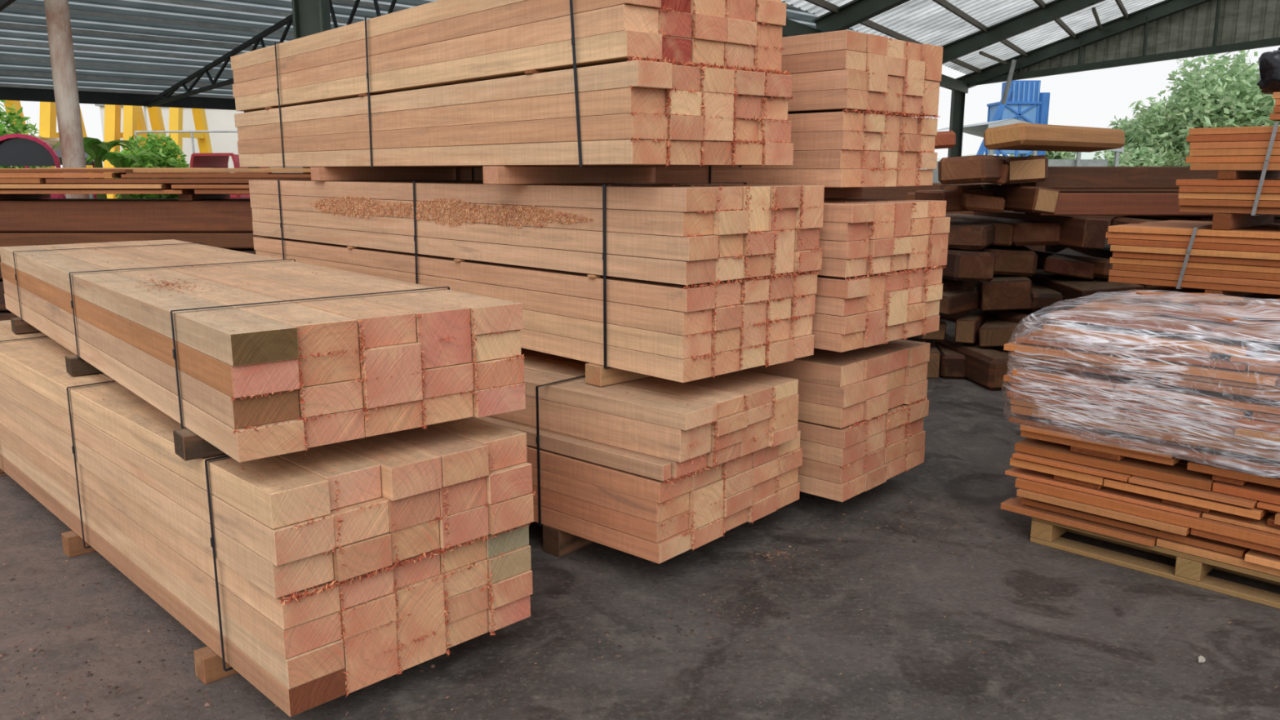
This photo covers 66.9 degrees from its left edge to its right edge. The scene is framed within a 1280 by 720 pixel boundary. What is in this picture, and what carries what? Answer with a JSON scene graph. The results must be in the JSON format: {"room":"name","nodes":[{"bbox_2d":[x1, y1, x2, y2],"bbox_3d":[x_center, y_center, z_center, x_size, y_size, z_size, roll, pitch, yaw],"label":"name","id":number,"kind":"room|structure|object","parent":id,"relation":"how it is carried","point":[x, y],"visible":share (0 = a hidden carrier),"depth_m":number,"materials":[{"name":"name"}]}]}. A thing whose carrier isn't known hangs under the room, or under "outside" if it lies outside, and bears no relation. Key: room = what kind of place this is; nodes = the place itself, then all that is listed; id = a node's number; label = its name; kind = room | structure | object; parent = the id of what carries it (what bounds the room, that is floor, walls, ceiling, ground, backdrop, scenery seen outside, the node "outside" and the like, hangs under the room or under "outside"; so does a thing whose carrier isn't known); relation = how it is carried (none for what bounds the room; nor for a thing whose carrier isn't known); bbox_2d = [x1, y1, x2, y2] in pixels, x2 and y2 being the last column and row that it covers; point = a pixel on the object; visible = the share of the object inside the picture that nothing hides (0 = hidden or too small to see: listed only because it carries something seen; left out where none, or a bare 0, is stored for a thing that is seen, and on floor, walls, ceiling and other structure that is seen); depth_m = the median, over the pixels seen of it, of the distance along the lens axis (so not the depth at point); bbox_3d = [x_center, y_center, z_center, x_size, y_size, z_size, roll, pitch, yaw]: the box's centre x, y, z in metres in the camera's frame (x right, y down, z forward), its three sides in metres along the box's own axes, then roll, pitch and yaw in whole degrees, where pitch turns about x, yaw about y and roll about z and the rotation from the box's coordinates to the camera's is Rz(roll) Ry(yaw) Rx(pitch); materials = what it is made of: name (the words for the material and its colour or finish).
{"room":"lumber yard","nodes":[
{"label":"lumber yard","id":0,"kind":"room"},
{"bbox_2d":[0,0,863,95],"bbox_3d":[-5.303,-5.822,17.234,11.000,1.650,30.000,11,15,44],"label":"ceiling","id":1,"kind":"structure","parent":0,"point":[129,7],"depth_m":16.24,"materials":[{"name":"white metal"}]},
{"bbox_2d":[0,0,807,110],"bbox_3d":[-5.337,-5.620,17.308,11.105,1.795,30.000,11,15,44],"label":"roof truss","id":2,"kind":"object","parent":1,"relation":"attached to","point":[190,99],"visible":0.15,"depth_m":17.39,"materials":[{"name":"metal"}]},
{"bbox_2d":[0,317,1279,719],"bbox_3d":[0.000,-0.254,9.630,32.000,0.001,31.000,0,11,0],"label":"floor","id":3,"kind":"structure","parent":0,"point":[970,437],"depth_m":3.41,"materials":[{"name":"grey concrete"}]},
{"bbox_2d":[0,99,52,173],"bbox_3d":[-14.517,-4.411,22.138,2.149,3.449,2.256,0,11,0],"label":"shrub","id":4,"kind":"object","parent":3,"relation":"on","point":[19,127],"visible":0.13,"depth_m":22.04,"materials":[{"name":"green plant"}]},
{"bbox_2d":[0,133,96,198],"bbox_3d":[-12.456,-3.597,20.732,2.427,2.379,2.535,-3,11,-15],"label":"car","id":5,"kind":"object","parent":3,"relation":"on","point":[27,151],"visible":0.21,"depth_m":19.89,"materials":[{"name":"paint"}]},
{"bbox_2d":[44,0,89,198],"bbox_3d":[-6.300,-2.995,10.623,0.400,5.000,0.400,0,11,0],"label":"trunk","id":6,"kind":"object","parent":3,"relation":"on","point":[57,11],"depth_m":10.54,"materials":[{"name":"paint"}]},
{"bbox_2d":[52,137,142,198],"bbox_3d":[-10.805,-3.278,19.367,1.476,2.276,1.383,5,12,22],"label":"banana plant","id":7,"kind":"object","parent":3,"relation":"on","point":[97,149],"visible":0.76,"depth_m":19.16,"materials":[{"name":"green plant"}]},
{"bbox_2d":[85,151,164,198],"bbox_3d":[-10.959,-3.434,20.776,1.446,2.041,1.517,-7,13,-32],"label":"banana plant","id":8,"kind":"object","parent":3,"relation":"on","point":[117,160],"visible":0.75,"depth_m":20.41,"materials":[{"name":"green plant"}]},
{"bbox_2d":[0,193,266,320],"bbox_3d":[-5.224,-0.828,8.917,6.709,1.400,0.820,0,11,0],"label":"beams","id":9,"kind":"structure","parent":3,"relation":"on","point":[216,220],"depth_m":8.43,"materials":[{"name":"brown wood"}]},
{"bbox_2d":[0,168,311,194],"bbox_3d":[-5.104,-1.609,8.673,6.107,0.222,0.917,0,11,0],"label":"pile","id":10,"kind":"object","parent":9,"relation":"on","point":[10,183],"visible":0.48,"depth_m":8.26,"materials":[{"name":"brown wood"}]},
{"bbox_2d":[110,132,168,198],"bbox_3d":[-12.008,-4.290,23.798,1.717,2.574,1.785,0,11,0],"label":"shrub","id":11,"kind":"object","parent":3,"relation":"on","point":[148,135],"visible":0.02,"depth_m":23.55,"materials":[{"name":"green plant"}]},
{"bbox_2d":[115,128,197,198],"bbox_3d":[-11.140,-4.061,22.533,1.935,2.608,1.917,0,11,0],"label":"shrub","id":12,"kind":"object","parent":3,"relation":"on","point":[170,156],"visible":0.22,"depth_m":22.23,"materials":[{"name":"green plant"}]},
{"bbox_2d":[244,111,261,173],"bbox_3d":[-8.697,-4.179,21.878,0.220,3.000,0.160,0,11,0],"label":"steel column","id":13,"kind":"structure","parent":3,"relation":"on","point":[244,111],"depth_m":21.84,"materials":[{"name":"black metal"}]},
{"bbox_2d":[0,320,535,716],"bbox_3d":[-2.106,0.389,4.363,0.940,0.761,4.107,-11,15,-44],"label":"bundle","id":14,"kind":"object","parent":3,"relation":"on","point":[317,575],"visible":0.89,"depth_m":3.03,"materials":[{"name":"beige wood"}]},
{"bbox_2d":[0,239,525,462],"bbox_3d":[-1.988,-0.203,4.285,0.962,0.438,3.893,-9,14,-40],"label":"bundle","id":15,"kind":"object","parent":14,"relation":"on","point":[256,356],"visible":1,"depth_m":3.00,"materials":[{"name":"beige wood"}]},
{"bbox_2d":[291,0,330,173],"bbox_3d":[-4.200,-3.478,12.566,0.370,5.200,0.340,0,11,0],"label":"steel column","id":16,"kind":"structure","parent":3,"relation":"on","point":[310,17],"depth_m":12.36,"materials":[{"name":"metal"}]},
{"bbox_2d":[473,347,802,564],"bbox_3d":[-1.045,0.232,5.259,3.999,0.725,1.017,9,15,40],"label":"bundle","id":17,"kind":"object","parent":3,"relation":"on","point":[655,469],"visible":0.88,"depth_m":3.93,"materials":[{"name":"beige wood"}]},
{"bbox_2d":[248,178,824,386],"bbox_3d":[-0.901,-0.567,5.327,0.872,0.831,4.044,-10,15,-42],"label":"bundle","id":18,"kind":"object","parent":17,"relation":"on","point":[682,282],"visible":0.98,"depth_m":4.07,"materials":[{"name":"beige wood"}]},
{"bbox_2d":[230,0,793,184],"bbox_3d":[-1.082,-1.396,5.285,0.897,0.826,4.329,-9,14,-39],"label":"bundle","id":19,"kind":"object","parent":18,"relation":"on","point":[522,91],"visible":1,"depth_m":4.00,"materials":[{"name":"beige wood"}]},
{"bbox_2d":[0,485,1279,719],"bbox_3d":[0.685,1.039,3.006,9.568,0.015,6.624,-3,11,-14],"label":"debris","id":20,"kind":"object","parent":3,"relation":"on","point":[710,611],"visible":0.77,"depth_m":3.40,"materials":[{"name":"beige wood"}]},
{"bbox_2d":[742,339,930,502],"bbox_3d":[-0.265,0.084,5.935,3.954,0.756,0.847,10,15,41],"label":"bundle","id":21,"kind":"object","parent":3,"relation":"on","point":[862,411],"visible":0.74,"depth_m":4.50,"materials":[{"name":"beige wood"}]},
{"bbox_2d":[808,198,950,352],"bbox_3d":[-0.162,-0.639,5.830,0.877,0.716,3.944,-11,15,-43],"label":"bundle","id":22,"kind":"object","parent":21,"relation":"on","point":[879,280],"visible":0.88,"depth_m":4.34,"materials":[{"name":"beige wood"}]},
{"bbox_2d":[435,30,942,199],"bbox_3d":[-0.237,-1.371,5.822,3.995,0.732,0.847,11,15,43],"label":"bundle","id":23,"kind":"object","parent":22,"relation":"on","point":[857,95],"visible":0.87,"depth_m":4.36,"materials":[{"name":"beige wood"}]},
{"bbox_2d":[947,90,965,157],"bbox_3d":[7.550,-4.756,23.270,0.260,3.600,0.220,0,11,0],"label":"steel column","id":24,"kind":"structure","parent":3,"relation":"on","point":[957,99],"depth_m":23.07,"materials":[{"name":"metal"}]},
{"bbox_2d":[781,0,1211,104],"bbox_3d":[7.300,-5.723,11.700,10.941,3.800,19.954,6,13,29],"label":"roof truss","id":25,"kind":"object","parent":24,"relation":"on","point":[855,12],"visible":0.81,"depth_m":18.05,"materials":[{"name":"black metal"}]},
{"bbox_2d":[847,182,1178,281],"bbox_3d":[2.885,-1.224,10.775,7.149,1.464,0.820,0,11,0],"label":"beams","id":26,"kind":"structure","parent":3,"relation":"on","point":[896,192],"depth_m":10.25,"materials":[{"name":"brown wood"}]},
{"bbox_2d":[899,122,1279,391],"bbox_3d":[4.318,-1.002,8.424,4.972,1.931,2.574,-2,11,-9],"label":"pile","id":27,"kind":"object","parent":3,"relation":"on","point":[1011,282],"visible":0.59,"depth_m":7.44,"materials":[{"name":"brown wood"}]},
{"bbox_2d":[1000,289,1279,608],"bbox_3d":[2.492,0.276,4.118,1.571,1.078,1.328,11,15,44],"label":"pallet","id":28,"kind":"object","parent":3,"relation":"on","point":[1149,421],"visible":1,"depth_m":3.82,"materials":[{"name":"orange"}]},
{"bbox_2d":[1105,92,1279,302],"bbox_3d":[4.551,-0.416,5.202,3.559,2.019,1.242,11,15,44],"label":"boards","id":29,"kind":"object","parent":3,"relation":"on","point":[1236,253],"visible":0.56,"depth_m":5.56,"materials":[{"name":"orange wood"}]},
{"bbox_2d":[1256,47,1279,94],"bbox_3d":[3.840,-1.634,5.471,0.544,0.257,0.719,11,15,44],"label":"bundle","id":30,"kind":"object","parent":29,"relation":"on","point":[1268,62],"visible":0.92,"depth_m":5.38,"materials":[{"name":"black plastic"}]},
{"bbox_2d":[1198,655,1205,662],"bbox_3d":[1.862,0.989,3.208,0.019,0.011,0.050,9,14,38],"label":"fallen leaf","id":31,"kind":"object","parent":3,"relation":"on","point":[1201,659],"visible":1,"depth_m":3.21,"materials":[{"name":"white"}]},
{"bbox_2d":[781,0,1164,74],"bbox_3d":[7.312,-6.096,11.445,10.626,3.130,19.956,6,13,29],"label":"skylight","id":32,"kind":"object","parent":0,"point":[923,21],"depth_m":17.35,"materials":[{"name":"white plastic"}]},
{"bbox_2d":[1013,0,1279,73],"bbox_3d":[12.826,-7.629,17.678,14.160,4.145,0.040,11,15,44],"label":"wall","id":33,"kind":"structure","parent":0,"point":[1239,20],"depth_m":19.58,"materials":[{"name":"grey metal"}]},
{"bbox_2d":[964,0,1279,85],"bbox_3d":[12.767,-7.491,17.521,14.340,4.074,0.120,11,15,44],"label":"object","id":34,"kind":"structure","parent":33,"relation":"attached to","point":[1215,49],"depth_m":20.04,"materials":[{"name":"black metal"}]},
{"label":"outside","id":35,"kind":"structure","parent":0,"visible":0},
{"bbox_2d":[937,150,1107,160],"bbox_3d":[70.000,-35.676,173.885,240.000,6.650,15.000,0,11,0],"label":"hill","id":36,"kind":"structure","parent":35,"point":[1084,155],"depth_m":176.63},
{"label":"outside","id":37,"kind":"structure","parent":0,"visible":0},
{"label":"ground","id":38,"kind":"structure","parent":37,"visible":0},
{"bbox_2d":[4,100,28,133],"bbox_3d":[-19.200,-6.780,28.223,1.687,5.730,2.801,2,11,9],"label":"gantry crane","id":39,"kind":"object","parent":38,"relation":"on","point":[17,104],"visible":0.02,"depth_m":28.51,"materials":[{"name":"yellow paint"}]},
{"bbox_2d":[39,102,149,198],"bbox_3d":[-15.900,-6.780,28.223,2.635,5.730,2.540,0,11,0],"label":"gantry crane","id":40,"kind":"object","parent":38,"relation":"on","point":[47,117],"visible":0.06,"depth_m":27.47,"materials":[{"name":"yellow paint"}]},
{"bbox_2d":[122,105,212,164],"bbox_3d":[-13.600,-6.900,27.792,1.670,6.130,2.811,2,11,9],"label":"gantry crane","id":41,"kind":"object","parent":38,"relation":"on","point":[130,112],"visible":0.1,"depth_m":27.65,"materials":[{"name":"yellow paint"}]},
{"bbox_2d":[133,130,237,153],"bbox_3d":[-11.410,-4.914,26.550,4.458,2.730,0.061,-1,11,-5],"label":"pipe rail","id":42,"kind":"object","parent":38,"relation":"on","point":[192,132],"visible":0.28,"depth_m":26.21,"materials":[{"name":"grey metal"}]},
{"bbox_2d":[94,103,302,173],"bbox_3d":[-13.200,-6.861,33.455,10.600,3.900,0.500,0,11,0],"label":"wall","id":43,"kind":"structure","parent":38,"relation":"on","point":[216,119],"depth_m":33.09,"materials":[{"name":"white paint"}]},
{"bbox_2d":[190,152,272,198],"bbox_3d":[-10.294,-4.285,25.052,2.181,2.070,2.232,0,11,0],"label":"car","id":44,"kind":"object","parent":38,"relation":"on","point":[208,160],"visible":0.16,"depth_m":24.72,"materials":[{"name":"metal"}]},
{"bbox_2d":[976,80,1049,156],"bbox_3d":[22.405,-13.500,59.477,4.690,6.942,2.275,0,11,0],"label":"tower","id":45,"kind":"structure","parent":38,"relation":"on","point":[1024,101],"depth_m":58.20,"materials":[{"name":"metal"}]},
{"bbox_2d":[932,118,1124,182],"bbox_3d":[15.100,-7.783,39.236,5.000,3.490,8.000,0,11,0],"label":"shed","id":46,"kind":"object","parent":38,"relation":"on","point":[977,129],"visible":0.15,"depth_m":35.57,"materials":[{"name":"grey metal"}]},
{"bbox_2d":[1009,151,1076,159],"bbox_3d":[26.788,-13.303,64.497,4.923,4.624,6.294,6,13,28],"label":"broadleaf tree","id":47,"kind":"object","parent":38,"relation":"on","point":[1049,154],"visible":0.09,"depth_m":62.47,"materials":[{"name":"green plant"}]},
{"bbox_2d":[1102,146,1165,166],"bbox_3d":[19.897,-7.338,39.287,2.248,2.596,3.274,-4,12,-21],"label":"broadleaf tree","id":48,"kind":"object","parent":38,"relation":"on","point":[1136,157],"visible":0.52,"depth_m":38.52,"materials":[{"name":"green plant"}]},
{"bbox_2d":[1093,95,1223,166],"bbox_3d":[29.163,-11.875,53.739,7.518,5.951,7.038,0,11,0],"label":"broadleaf tree","id":49,"kind":"object","parent":38,"relation":"on","point":[1149,129],"visible":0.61,"depth_m":51.75,"materials":[{"name":"green plant"}]},
{"bbox_2d":[1157,49,1279,142],"bbox_3d":[32.387,-12.509,50.416,9.411,8.472,9.824,4,12,19],"label":"broadleaf tree","id":50,"kind":"object","parent":38,"relation":"on","point":[1241,102],"visible":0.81,"depth_m":49.82,"materials":[{"name":"green plant"}]},
{"bbox_2d":[1236,58,1269,106],"bbox_3d":[41.239,-15.218,58.435,10.708,10.710,12.078,0,11,0],"label":"broadleaf tree","id":51,"kind":"object","parent":38,"relation":"on","point":[1252,64],"visible":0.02,"depth_m":60.89,"materials":[{"name":"green plant"}]}
]}

